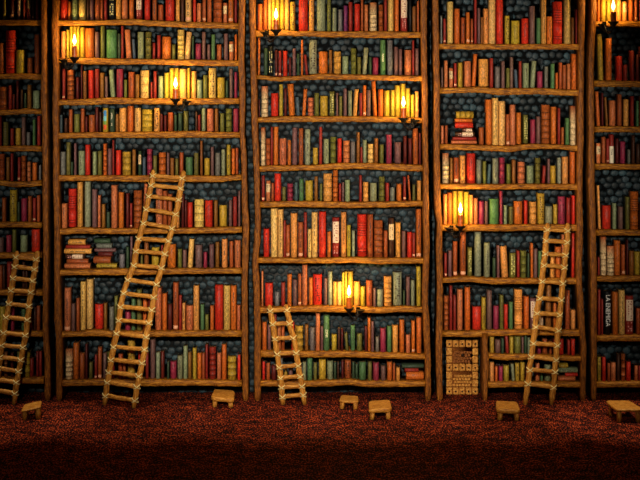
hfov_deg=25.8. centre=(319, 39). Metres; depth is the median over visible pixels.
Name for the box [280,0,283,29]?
book
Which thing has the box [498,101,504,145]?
book
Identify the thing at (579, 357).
bookcase
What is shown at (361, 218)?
book
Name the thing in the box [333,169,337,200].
book
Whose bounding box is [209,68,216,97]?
book
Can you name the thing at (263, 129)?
book
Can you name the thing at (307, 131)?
book
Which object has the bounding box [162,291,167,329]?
book
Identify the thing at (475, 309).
book
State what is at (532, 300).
book
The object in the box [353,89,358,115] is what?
book
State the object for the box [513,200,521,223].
book
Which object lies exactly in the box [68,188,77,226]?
book
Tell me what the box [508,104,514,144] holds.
book
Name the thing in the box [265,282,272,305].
book
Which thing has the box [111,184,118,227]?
book
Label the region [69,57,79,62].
cup
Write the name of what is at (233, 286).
book
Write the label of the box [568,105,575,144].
book
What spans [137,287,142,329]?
book
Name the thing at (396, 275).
book
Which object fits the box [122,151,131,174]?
book
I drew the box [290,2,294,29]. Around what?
book
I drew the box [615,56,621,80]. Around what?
book
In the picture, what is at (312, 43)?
book
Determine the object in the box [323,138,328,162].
book
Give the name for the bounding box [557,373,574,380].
book
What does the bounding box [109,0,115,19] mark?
book
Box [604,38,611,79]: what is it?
book
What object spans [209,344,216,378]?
book
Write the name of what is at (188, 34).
book
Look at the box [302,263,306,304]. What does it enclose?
book
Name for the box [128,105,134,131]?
book
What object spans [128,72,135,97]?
book
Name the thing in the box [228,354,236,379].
book
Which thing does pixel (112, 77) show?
book
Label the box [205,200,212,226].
book
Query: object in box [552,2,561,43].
book
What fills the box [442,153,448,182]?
book
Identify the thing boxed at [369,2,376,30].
book
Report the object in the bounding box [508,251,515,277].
book
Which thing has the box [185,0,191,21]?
book
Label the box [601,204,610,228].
book
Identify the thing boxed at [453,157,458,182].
book
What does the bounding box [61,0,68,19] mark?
book
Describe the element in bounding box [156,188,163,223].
book
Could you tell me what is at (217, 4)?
book
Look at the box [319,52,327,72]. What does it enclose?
book
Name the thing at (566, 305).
book
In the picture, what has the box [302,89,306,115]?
book
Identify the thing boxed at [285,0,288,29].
book
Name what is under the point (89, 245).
book
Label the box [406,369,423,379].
book
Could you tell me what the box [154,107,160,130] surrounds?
book
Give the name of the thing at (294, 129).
book
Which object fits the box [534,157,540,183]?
book
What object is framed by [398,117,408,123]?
cup
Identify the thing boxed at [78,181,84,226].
book
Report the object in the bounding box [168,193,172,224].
book
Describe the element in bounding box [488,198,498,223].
book
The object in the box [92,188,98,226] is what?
book
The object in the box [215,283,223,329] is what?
book
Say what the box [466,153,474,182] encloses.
book
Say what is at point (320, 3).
book
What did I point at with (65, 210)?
book
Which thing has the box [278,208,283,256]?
book
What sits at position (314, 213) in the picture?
book
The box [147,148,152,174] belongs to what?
book
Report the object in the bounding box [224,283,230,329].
book
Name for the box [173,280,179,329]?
book
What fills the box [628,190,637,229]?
book
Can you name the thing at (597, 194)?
book
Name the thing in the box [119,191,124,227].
book
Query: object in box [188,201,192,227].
book
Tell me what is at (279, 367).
ladder
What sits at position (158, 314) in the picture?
book
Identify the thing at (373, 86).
book
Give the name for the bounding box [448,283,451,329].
book
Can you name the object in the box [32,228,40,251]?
book
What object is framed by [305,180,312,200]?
book
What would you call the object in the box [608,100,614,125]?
book
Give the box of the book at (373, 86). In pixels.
[371,81,376,115]
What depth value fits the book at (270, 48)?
14.02 m
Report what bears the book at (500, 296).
on the bookcase at (579, 357)
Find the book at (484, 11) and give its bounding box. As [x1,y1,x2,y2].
[482,9,487,43]
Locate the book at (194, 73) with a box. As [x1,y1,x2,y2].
[192,71,196,97]
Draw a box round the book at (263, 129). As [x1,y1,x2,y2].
[261,127,265,164]
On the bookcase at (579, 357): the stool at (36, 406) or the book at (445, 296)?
the book at (445, 296)
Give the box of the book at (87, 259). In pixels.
[67,257,89,262]
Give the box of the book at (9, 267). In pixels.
[7,260,12,288]
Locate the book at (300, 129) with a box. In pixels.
[299,128,302,164]
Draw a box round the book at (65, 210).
[62,202,68,227]
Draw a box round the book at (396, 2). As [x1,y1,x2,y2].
[394,0,398,30]
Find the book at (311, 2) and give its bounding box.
[309,0,313,30]
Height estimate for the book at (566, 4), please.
0.454 m
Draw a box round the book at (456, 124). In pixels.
[454,122,472,127]
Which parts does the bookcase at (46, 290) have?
shelf, shelf, shelf, shelf, shelf, shelf, shelf, shelf, shelf, shelf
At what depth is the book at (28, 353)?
14.01 m
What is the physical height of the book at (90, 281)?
0.496 m
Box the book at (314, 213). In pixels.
[312,211,317,256]
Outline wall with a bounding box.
[0,0,639,392]
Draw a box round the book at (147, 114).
[142,109,152,131]
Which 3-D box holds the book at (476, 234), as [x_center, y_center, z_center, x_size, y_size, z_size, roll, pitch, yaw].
[1.584,2.146,14.083,0.066,0.442,0.154,0,0,0]
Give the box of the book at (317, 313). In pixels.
[316,312,319,350]
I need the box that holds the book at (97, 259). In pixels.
[93,255,112,262]
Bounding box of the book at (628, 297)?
[625,293,632,334]
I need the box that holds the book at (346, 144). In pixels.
[343,140,349,162]
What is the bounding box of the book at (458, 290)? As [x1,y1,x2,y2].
[456,287,461,329]
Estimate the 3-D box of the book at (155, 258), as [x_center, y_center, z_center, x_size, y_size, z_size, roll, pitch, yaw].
[-1.651,2.180,14.078,0.075,0.203,0.130,0,0,0]
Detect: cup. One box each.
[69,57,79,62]
[170,98,180,104]
[271,30,280,34]
[344,307,353,313]
[356,309,364,314]
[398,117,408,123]
[455,225,465,231]
[608,22,618,26]
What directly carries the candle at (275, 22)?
on the bracket at (266, 34)
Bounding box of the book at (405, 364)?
[401,361,423,367]
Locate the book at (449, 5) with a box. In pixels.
[446,2,452,42]
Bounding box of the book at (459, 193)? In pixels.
[456,190,462,223]
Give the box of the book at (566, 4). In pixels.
[562,0,570,43]
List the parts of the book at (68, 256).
title panel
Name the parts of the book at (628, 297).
title panel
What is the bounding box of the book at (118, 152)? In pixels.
[116,149,121,174]
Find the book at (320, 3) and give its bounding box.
[317,0,324,30]
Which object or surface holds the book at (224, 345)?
on the bookcase at (57, 24)
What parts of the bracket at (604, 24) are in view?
scroll arm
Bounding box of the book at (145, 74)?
[140,70,149,97]
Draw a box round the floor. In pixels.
[0,392,639,479]
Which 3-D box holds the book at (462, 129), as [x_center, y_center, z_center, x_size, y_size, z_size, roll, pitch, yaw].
[1.479,0.904,14.086,0.107,0.033,0.152,0,0,0]
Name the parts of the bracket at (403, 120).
scroll arm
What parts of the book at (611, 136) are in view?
title panel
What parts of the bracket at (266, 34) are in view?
scroll arm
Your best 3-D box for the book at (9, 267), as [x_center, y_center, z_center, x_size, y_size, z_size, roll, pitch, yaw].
[-3.115,2.357,14.080,0.050,0.266,0.137,0,0,0]
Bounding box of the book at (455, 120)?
[454,118,471,121]
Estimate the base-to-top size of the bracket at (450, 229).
0.136 m
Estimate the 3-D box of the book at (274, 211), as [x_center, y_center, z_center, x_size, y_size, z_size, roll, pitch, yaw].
[-0.459,1.932,14.091,0.069,0.483,0.158,0,0,0]
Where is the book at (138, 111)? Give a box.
[135,107,141,131]
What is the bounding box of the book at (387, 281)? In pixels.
[383,275,391,305]
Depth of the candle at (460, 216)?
13.79 m
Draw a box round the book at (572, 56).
[570,54,575,89]
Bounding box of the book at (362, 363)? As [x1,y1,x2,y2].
[359,360,365,379]
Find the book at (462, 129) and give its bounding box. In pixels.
[461,128,472,131]
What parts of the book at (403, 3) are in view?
title panel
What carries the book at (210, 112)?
on the bookcase at (57, 24)
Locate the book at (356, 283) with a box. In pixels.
[353,280,359,305]
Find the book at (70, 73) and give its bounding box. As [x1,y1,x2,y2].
[67,69,74,98]
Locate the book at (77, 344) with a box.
[73,340,80,378]
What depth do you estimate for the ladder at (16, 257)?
13.85 m
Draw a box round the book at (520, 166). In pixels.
[516,161,524,183]
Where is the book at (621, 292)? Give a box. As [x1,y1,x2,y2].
[616,288,624,334]
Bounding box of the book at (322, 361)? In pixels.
[319,358,325,378]
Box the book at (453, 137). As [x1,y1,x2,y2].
[451,136,475,139]
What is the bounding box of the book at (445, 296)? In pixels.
[443,293,448,329]
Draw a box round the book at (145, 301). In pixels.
[143,298,147,329]
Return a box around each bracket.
[58,57,79,69]
[170,98,190,111]
[260,30,280,42]
[344,307,364,320]
[398,117,418,129]
[445,225,465,238]
[597,22,618,33]
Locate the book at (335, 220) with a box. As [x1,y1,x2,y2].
[332,216,338,256]
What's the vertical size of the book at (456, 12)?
0.350 m
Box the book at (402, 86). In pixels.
[400,83,404,116]
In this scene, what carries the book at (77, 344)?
on the bookcase at (57, 24)
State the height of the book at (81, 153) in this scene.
0.239 m
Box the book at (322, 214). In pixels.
[319,211,325,256]
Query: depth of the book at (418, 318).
14.02 m
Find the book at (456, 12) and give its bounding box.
[453,9,459,43]
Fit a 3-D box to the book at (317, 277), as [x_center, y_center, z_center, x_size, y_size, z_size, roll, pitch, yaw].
[-0.024,2.502,14.081,0.088,0.302,0.142,0,0,0]
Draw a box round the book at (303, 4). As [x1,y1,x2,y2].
[299,0,307,30]
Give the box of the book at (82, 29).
[80,27,85,57]
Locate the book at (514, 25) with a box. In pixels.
[510,21,518,43]
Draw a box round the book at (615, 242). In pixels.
[612,239,619,274]
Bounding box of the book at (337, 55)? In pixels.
[334,51,340,73]
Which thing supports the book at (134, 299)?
on the bookcase at (57, 24)
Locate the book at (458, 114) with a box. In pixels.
[455,111,473,118]
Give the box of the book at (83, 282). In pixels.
[81,280,86,329]
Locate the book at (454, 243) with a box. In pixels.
[452,240,456,275]
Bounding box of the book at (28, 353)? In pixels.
[25,349,31,376]
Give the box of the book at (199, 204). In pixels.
[194,198,204,226]
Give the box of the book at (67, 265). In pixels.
[64,262,91,268]
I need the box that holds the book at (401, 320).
[399,317,403,352]
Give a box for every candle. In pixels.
[72,43,76,56]
[173,86,177,98]
[273,17,278,29]
[346,294,351,308]
[401,105,405,117]
[458,212,462,225]
[610,9,615,21]
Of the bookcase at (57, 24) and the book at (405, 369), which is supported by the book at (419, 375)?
the book at (405, 369)
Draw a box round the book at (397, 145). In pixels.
[394,142,400,163]
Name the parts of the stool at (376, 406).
leg, seat, leg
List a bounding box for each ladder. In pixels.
[0,251,39,404]
[102,170,185,407]
[267,304,306,404]
[523,223,570,404]
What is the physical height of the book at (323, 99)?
0.200 m
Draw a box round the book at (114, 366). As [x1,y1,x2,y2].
[111,337,115,378]
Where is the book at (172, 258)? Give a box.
[167,243,176,267]
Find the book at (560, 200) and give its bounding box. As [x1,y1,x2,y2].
[556,195,564,223]
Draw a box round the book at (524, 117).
[522,114,527,142]
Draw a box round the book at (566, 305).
[563,288,569,328]
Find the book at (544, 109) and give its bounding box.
[540,104,549,143]
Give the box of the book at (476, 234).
[473,231,480,275]
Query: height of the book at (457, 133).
0.049 m
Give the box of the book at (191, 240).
[188,237,194,267]
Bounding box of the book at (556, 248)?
[554,245,560,277]
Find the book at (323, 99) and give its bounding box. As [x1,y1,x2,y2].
[320,95,327,115]
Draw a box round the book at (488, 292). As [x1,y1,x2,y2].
[485,288,491,329]
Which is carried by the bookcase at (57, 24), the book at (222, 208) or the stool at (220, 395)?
the book at (222, 208)
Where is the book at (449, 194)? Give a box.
[447,192,451,223]
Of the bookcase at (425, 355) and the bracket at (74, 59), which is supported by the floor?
the bookcase at (425, 355)
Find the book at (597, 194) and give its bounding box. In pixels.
[595,184,600,228]
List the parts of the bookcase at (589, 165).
shelf, shelf, shelf, shelf, shelf, shelf, shelf, shelf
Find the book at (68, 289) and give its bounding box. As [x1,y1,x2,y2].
[65,286,72,330]
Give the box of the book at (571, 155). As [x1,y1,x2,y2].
[568,151,574,183]
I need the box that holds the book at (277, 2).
[275,0,279,29]
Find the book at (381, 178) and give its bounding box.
[379,176,384,200]
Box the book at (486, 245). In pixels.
[483,241,489,276]
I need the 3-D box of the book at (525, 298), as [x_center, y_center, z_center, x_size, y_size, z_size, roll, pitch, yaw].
[2.070,2.731,14.078,0.050,0.321,0.142,0,0,0]
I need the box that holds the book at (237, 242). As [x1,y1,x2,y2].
[235,239,240,267]
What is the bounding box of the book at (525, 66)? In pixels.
[522,63,528,87]
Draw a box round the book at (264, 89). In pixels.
[261,86,267,116]
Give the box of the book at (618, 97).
[615,94,621,125]
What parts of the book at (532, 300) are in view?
title panel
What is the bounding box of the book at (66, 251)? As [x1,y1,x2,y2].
[64,247,92,253]
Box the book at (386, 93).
[384,91,389,116]
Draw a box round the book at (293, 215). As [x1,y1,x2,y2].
[291,213,296,256]
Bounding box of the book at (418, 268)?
[416,265,420,305]
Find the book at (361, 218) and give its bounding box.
[357,213,366,256]
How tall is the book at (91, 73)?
0.280 m
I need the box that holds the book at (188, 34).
[185,32,191,58]
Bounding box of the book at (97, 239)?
[94,237,111,242]
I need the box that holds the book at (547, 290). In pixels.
[544,284,550,326]
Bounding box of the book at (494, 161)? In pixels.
[491,157,497,183]
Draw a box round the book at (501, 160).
[498,157,504,183]
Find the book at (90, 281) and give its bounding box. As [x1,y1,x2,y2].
[87,277,94,328]
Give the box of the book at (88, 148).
[85,144,91,174]
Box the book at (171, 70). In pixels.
[169,68,173,97]
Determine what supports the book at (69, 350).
on the bookcase at (57, 24)
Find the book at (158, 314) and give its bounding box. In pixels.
[155,286,162,329]
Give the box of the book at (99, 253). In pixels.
[98,252,113,255]
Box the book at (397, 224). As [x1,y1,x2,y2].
[395,222,399,256]
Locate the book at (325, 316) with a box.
[323,313,328,350]
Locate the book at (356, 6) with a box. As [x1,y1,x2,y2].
[354,4,359,30]
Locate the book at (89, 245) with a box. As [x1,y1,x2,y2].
[66,243,91,248]
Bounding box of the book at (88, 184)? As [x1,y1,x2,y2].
[85,181,91,226]
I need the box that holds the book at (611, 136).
[607,134,613,162]
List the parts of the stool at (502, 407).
leg, seat, leg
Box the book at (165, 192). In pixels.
[163,190,167,224]
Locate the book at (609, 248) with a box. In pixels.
[606,244,613,274]
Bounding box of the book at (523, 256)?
[519,249,526,277]
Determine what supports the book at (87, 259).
on the book at (67, 265)
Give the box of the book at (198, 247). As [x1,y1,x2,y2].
[195,243,202,267]
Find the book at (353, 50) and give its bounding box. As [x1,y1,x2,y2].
[351,48,355,73]
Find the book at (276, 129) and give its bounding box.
[274,126,278,164]
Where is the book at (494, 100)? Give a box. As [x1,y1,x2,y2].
[491,97,497,144]
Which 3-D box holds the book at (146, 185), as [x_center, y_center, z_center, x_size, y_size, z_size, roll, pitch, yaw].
[-1.752,1.659,14.082,0.053,0.442,0.154,0,0,0]
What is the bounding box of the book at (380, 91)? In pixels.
[378,89,382,115]
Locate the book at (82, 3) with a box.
[79,0,86,19]
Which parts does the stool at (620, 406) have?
leg, leg, seat, leg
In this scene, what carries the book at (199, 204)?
on the bookcase at (57, 24)
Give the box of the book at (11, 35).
[6,30,16,72]
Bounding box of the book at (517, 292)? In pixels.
[513,287,521,328]
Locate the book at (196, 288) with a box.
[193,283,199,329]
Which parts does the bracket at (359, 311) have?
scroll arm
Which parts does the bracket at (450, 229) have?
scroll arm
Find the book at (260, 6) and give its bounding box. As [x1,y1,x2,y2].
[258,4,262,29]
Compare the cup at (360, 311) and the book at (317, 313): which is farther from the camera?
the book at (317, 313)
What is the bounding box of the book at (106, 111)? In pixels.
[103,107,109,131]
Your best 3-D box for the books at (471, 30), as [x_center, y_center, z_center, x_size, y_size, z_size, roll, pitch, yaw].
[0.009,1.478,14.086,6.481,3.881,0.174,0,0,0]
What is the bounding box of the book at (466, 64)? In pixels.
[463,61,470,86]
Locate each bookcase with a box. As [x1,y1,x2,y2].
[0,0,55,400]
[51,0,250,400]
[249,0,430,400]
[430,0,585,400]
[583,0,639,400]
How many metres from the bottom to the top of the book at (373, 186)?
0.182 m
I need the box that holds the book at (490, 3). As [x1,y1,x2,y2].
[487,0,494,43]
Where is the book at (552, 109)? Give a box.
[550,106,555,143]
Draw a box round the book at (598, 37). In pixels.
[595,34,602,79]
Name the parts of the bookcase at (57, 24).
shelf, shelf, shelf, shelf, shelf, shelf, shelf, shelf, shelf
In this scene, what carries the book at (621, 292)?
on the bookcase at (589, 165)
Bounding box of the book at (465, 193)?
[463,191,468,223]
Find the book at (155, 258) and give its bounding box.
[152,246,159,264]
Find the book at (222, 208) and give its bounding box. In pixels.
[219,205,226,225]
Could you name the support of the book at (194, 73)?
on the bookcase at (57, 24)
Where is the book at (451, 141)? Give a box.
[450,140,476,143]
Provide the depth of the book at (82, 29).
14.01 m
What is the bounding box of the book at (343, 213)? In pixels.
[341,211,345,256]
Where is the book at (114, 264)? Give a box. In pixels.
[97,262,117,267]
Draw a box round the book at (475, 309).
[471,305,480,329]
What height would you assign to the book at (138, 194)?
0.375 m
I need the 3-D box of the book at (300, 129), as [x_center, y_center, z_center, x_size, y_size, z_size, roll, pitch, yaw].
[-0.190,1.067,14.077,0.044,0.364,0.149,0,0,0]
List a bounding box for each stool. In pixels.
[21,401,41,419]
[211,389,234,407]
[339,395,358,408]
[369,400,391,419]
[496,401,519,420]
[606,400,639,421]
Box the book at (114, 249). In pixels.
[94,247,116,251]
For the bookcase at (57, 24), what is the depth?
13.97 m
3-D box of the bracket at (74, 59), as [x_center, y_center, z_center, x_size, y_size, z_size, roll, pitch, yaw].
[-2.475,0.235,13.867,0.212,0.132,0.211,0,0,0]
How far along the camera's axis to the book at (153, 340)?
14.03 m
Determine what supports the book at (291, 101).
on the bookcase at (425, 355)
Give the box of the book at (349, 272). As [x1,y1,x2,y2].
[347,269,352,304]
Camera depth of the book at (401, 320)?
14.01 m
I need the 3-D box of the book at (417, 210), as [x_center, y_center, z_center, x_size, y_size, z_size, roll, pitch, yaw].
[0.989,1.936,14.082,0.052,0.484,0.161,0,0,0]
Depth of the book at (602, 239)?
14.02 m
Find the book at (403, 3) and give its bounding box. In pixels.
[400,0,406,30]
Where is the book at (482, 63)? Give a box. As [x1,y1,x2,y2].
[478,59,487,85]
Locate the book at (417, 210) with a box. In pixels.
[415,207,420,257]
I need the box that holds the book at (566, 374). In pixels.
[563,373,577,375]
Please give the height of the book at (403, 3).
0.376 m
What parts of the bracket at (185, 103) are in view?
scroll arm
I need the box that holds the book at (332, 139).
[330,136,335,162]
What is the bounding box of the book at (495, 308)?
[492,304,498,328]
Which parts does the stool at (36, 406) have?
leg, seat, leg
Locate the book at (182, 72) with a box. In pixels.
[179,69,186,97]
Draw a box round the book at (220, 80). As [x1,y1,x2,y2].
[217,77,224,97]
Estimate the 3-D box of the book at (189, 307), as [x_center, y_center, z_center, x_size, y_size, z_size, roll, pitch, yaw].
[-1.309,2.783,14.075,0.066,0.243,0.136,0,0,0]
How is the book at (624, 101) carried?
on the bookcase at (589, 165)
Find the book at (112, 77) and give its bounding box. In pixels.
[109,69,116,96]
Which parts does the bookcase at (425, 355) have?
shelf, shelf, shelf, shelf, shelf, shelf, shelf, shelf, shelf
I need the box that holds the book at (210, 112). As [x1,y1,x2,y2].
[207,108,213,131]
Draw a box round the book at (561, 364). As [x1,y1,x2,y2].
[558,361,567,367]
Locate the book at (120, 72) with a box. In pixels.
[117,69,123,96]
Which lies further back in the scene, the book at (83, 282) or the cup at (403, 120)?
the book at (83, 282)
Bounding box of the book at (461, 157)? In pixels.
[459,155,464,182]
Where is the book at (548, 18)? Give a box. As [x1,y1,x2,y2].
[546,16,551,43]
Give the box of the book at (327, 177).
[323,172,331,200]
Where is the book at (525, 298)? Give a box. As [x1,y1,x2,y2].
[522,294,528,328]
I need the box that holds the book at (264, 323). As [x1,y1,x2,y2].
[262,321,266,349]
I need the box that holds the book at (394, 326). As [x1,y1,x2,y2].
[392,323,397,351]
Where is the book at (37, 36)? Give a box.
[35,34,40,73]
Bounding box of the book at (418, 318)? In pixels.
[416,315,420,352]
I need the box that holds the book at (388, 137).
[386,135,391,162]
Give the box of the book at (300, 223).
[298,221,302,256]
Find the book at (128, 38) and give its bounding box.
[125,29,132,57]
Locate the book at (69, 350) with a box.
[66,347,72,378]
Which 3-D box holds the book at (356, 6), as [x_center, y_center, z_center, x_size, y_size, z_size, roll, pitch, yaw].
[0.373,-0.225,14.075,0.056,0.271,0.137,0,0,0]
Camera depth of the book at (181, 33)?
14.02 m
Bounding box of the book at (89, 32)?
[85,28,94,57]
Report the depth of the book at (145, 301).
14.01 m
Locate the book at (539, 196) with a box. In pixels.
[536,192,543,223]
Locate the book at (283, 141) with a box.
[280,138,286,164]
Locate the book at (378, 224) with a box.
[374,220,382,256]
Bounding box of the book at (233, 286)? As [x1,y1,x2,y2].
[231,284,236,329]
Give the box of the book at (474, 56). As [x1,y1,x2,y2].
[471,54,476,85]
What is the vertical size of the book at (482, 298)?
0.322 m
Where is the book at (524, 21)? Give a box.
[520,18,527,43]
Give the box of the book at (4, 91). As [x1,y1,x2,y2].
[0,86,8,109]
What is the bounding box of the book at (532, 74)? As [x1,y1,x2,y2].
[529,61,535,87]
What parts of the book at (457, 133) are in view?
title panel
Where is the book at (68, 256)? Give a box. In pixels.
[65,254,85,258]
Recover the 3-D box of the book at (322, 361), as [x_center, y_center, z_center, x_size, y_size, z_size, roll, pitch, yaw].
[0.024,3.302,14.078,0.072,0.195,0.130,0,0,0]
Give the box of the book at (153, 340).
[150,338,155,378]
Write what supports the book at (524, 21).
on the bookcase at (579, 357)
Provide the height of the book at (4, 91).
0.229 m
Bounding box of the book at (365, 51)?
[362,47,367,73]
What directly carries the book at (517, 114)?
on the bookcase at (579, 357)
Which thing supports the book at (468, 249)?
on the bookcase at (579, 357)
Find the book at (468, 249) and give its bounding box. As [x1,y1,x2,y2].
[466,246,471,275]
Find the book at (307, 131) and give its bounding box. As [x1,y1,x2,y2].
[305,129,309,164]
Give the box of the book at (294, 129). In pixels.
[292,127,296,164]
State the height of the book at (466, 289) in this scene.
0.428 m
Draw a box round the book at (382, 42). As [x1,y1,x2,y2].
[380,40,385,74]
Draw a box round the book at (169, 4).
[165,0,174,20]
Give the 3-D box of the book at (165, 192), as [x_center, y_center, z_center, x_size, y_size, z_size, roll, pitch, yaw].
[-1.554,1.694,14.077,0.044,0.369,0.147,0,0,0]
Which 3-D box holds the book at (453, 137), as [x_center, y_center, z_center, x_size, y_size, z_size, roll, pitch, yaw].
[1.446,0.989,14.091,0.238,0.035,0.150,0,0,0]
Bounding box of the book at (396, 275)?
[392,270,401,304]
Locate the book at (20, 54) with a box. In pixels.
[16,50,25,72]
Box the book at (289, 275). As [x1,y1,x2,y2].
[287,273,291,305]
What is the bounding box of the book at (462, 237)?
[459,231,465,275]
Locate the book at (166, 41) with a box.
[162,37,171,58]
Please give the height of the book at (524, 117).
0.285 m
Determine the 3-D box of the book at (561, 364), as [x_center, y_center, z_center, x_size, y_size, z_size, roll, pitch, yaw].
[2.438,3.264,14.083,0.094,0.043,0.150,0,0,0]
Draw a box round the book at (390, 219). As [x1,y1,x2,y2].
[388,217,393,257]
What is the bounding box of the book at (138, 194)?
[134,189,142,227]
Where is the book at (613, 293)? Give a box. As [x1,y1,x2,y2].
[610,290,617,334]
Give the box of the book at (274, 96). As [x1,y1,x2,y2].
[271,93,278,115]
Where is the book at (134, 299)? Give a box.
[131,297,136,329]
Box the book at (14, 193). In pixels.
[10,189,18,221]
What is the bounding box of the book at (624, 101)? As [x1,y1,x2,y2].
[622,99,627,125]
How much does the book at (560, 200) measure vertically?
0.274 m
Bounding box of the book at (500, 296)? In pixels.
[498,293,502,328]
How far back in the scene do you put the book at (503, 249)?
14.02 m
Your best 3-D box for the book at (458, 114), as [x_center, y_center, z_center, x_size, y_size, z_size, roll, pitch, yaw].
[1.451,0.752,14.083,0.175,0.076,0.154,0,0,0]
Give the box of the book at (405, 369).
[404,368,418,371]
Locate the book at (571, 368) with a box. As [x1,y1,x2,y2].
[557,365,577,372]
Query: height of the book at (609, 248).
0.292 m
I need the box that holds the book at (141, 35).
[138,32,144,58]
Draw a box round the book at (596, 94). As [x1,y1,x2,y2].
[594,91,599,125]
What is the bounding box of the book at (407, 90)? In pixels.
[405,88,409,116]
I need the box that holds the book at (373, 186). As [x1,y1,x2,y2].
[370,182,376,200]
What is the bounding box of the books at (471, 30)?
[0,0,639,381]
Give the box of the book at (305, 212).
[304,211,306,257]
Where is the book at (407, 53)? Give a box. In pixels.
[404,50,410,74]
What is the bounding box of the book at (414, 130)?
[412,128,417,163]
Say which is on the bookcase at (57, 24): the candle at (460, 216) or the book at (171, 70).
the book at (171, 70)
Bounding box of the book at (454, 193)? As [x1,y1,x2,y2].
[451,190,456,223]
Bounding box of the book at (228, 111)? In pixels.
[226,108,231,131]
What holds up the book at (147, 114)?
on the bookcase at (57, 24)
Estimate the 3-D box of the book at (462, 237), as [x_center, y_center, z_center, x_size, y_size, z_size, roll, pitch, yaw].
[1.435,2.144,14.086,0.059,0.438,0.156,0,0,0]
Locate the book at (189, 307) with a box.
[186,303,192,329]
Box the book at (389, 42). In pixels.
[387,40,392,74]
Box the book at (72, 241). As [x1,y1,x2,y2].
[68,238,86,244]
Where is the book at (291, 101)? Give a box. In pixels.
[287,83,294,115]
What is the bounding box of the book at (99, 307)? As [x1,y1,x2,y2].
[95,302,103,328]
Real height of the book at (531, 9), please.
0.379 m
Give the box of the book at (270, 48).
[268,46,273,75]
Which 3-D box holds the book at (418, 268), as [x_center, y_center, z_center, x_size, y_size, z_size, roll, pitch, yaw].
[0.989,2.469,14.089,0.042,0.392,0.151,0,0,0]
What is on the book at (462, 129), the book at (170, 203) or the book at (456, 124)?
the book at (456, 124)
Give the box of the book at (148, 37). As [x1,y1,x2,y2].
[145,32,151,58]
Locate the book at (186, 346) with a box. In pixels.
[183,343,188,378]
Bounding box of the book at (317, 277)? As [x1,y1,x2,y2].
[313,273,321,304]
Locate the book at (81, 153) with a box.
[79,150,84,174]
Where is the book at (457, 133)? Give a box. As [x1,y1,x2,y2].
[454,131,474,136]
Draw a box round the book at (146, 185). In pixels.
[143,183,148,226]
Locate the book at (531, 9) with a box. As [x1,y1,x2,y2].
[528,6,534,43]
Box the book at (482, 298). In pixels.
[480,295,485,329]
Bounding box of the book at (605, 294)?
[601,289,609,334]
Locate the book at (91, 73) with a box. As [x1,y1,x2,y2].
[88,70,94,97]
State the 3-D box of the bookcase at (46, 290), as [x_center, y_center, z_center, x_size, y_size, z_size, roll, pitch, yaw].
[-3.320,1.311,14.098,1.266,4.578,0.285,0,0,0]
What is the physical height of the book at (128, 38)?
0.291 m
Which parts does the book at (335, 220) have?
title panel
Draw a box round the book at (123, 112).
[119,107,127,131]
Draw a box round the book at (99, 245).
[96,242,113,247]
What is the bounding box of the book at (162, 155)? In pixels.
[159,152,166,174]
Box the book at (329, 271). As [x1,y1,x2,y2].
[328,270,331,304]
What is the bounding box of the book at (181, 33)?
[177,30,184,58]
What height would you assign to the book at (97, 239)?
0.047 m
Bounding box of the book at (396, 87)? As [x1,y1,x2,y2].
[394,85,399,116]
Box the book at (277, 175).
[275,173,280,200]
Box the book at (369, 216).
[367,213,372,256]
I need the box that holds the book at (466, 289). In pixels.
[463,285,469,329]
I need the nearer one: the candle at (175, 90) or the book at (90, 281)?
the candle at (175, 90)
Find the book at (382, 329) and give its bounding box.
[380,327,385,351]
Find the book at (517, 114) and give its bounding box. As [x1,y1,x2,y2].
[515,112,520,143]
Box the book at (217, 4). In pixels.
[213,0,222,21]
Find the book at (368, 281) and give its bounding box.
[366,279,371,305]
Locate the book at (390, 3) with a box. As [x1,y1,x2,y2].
[387,0,393,30]
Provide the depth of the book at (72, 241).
14.02 m
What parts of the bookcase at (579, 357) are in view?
shelf, shelf, shelf, shelf, shelf, shelf, shelf, shelf, shelf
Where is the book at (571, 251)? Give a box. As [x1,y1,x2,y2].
[569,231,573,277]
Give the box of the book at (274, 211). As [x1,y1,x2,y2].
[271,207,277,256]
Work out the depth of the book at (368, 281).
14.02 m
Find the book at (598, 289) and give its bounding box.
[597,288,600,334]
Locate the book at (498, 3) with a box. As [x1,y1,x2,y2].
[495,0,502,43]
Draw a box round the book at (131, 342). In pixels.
[128,338,135,378]
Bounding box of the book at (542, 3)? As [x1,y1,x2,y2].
[539,0,545,43]
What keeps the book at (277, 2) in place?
on the bookcase at (425, 355)
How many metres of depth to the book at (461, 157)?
14.02 m
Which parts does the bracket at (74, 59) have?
scroll arm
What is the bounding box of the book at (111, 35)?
[106,30,117,57]
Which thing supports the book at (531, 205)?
on the bookcase at (579, 357)
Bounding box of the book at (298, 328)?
[295,324,302,349]
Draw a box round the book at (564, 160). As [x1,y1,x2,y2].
[560,156,567,183]
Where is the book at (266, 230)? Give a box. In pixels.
[264,227,269,256]
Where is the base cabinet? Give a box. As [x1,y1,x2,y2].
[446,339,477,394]
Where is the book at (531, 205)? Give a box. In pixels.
[528,201,535,223]
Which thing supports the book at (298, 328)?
on the bookcase at (425, 355)
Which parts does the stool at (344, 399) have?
leg, seat, leg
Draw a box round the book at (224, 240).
[222,238,227,267]
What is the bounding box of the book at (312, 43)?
[309,40,316,73]
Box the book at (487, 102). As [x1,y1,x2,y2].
[484,99,491,144]
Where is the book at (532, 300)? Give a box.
[529,296,535,327]
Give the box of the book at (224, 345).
[222,342,226,379]
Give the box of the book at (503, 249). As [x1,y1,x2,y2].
[499,245,507,277]
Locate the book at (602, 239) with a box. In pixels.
[599,235,605,274]
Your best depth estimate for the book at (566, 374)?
14.01 m
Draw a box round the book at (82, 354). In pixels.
[80,350,84,378]
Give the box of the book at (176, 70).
[174,68,179,97]

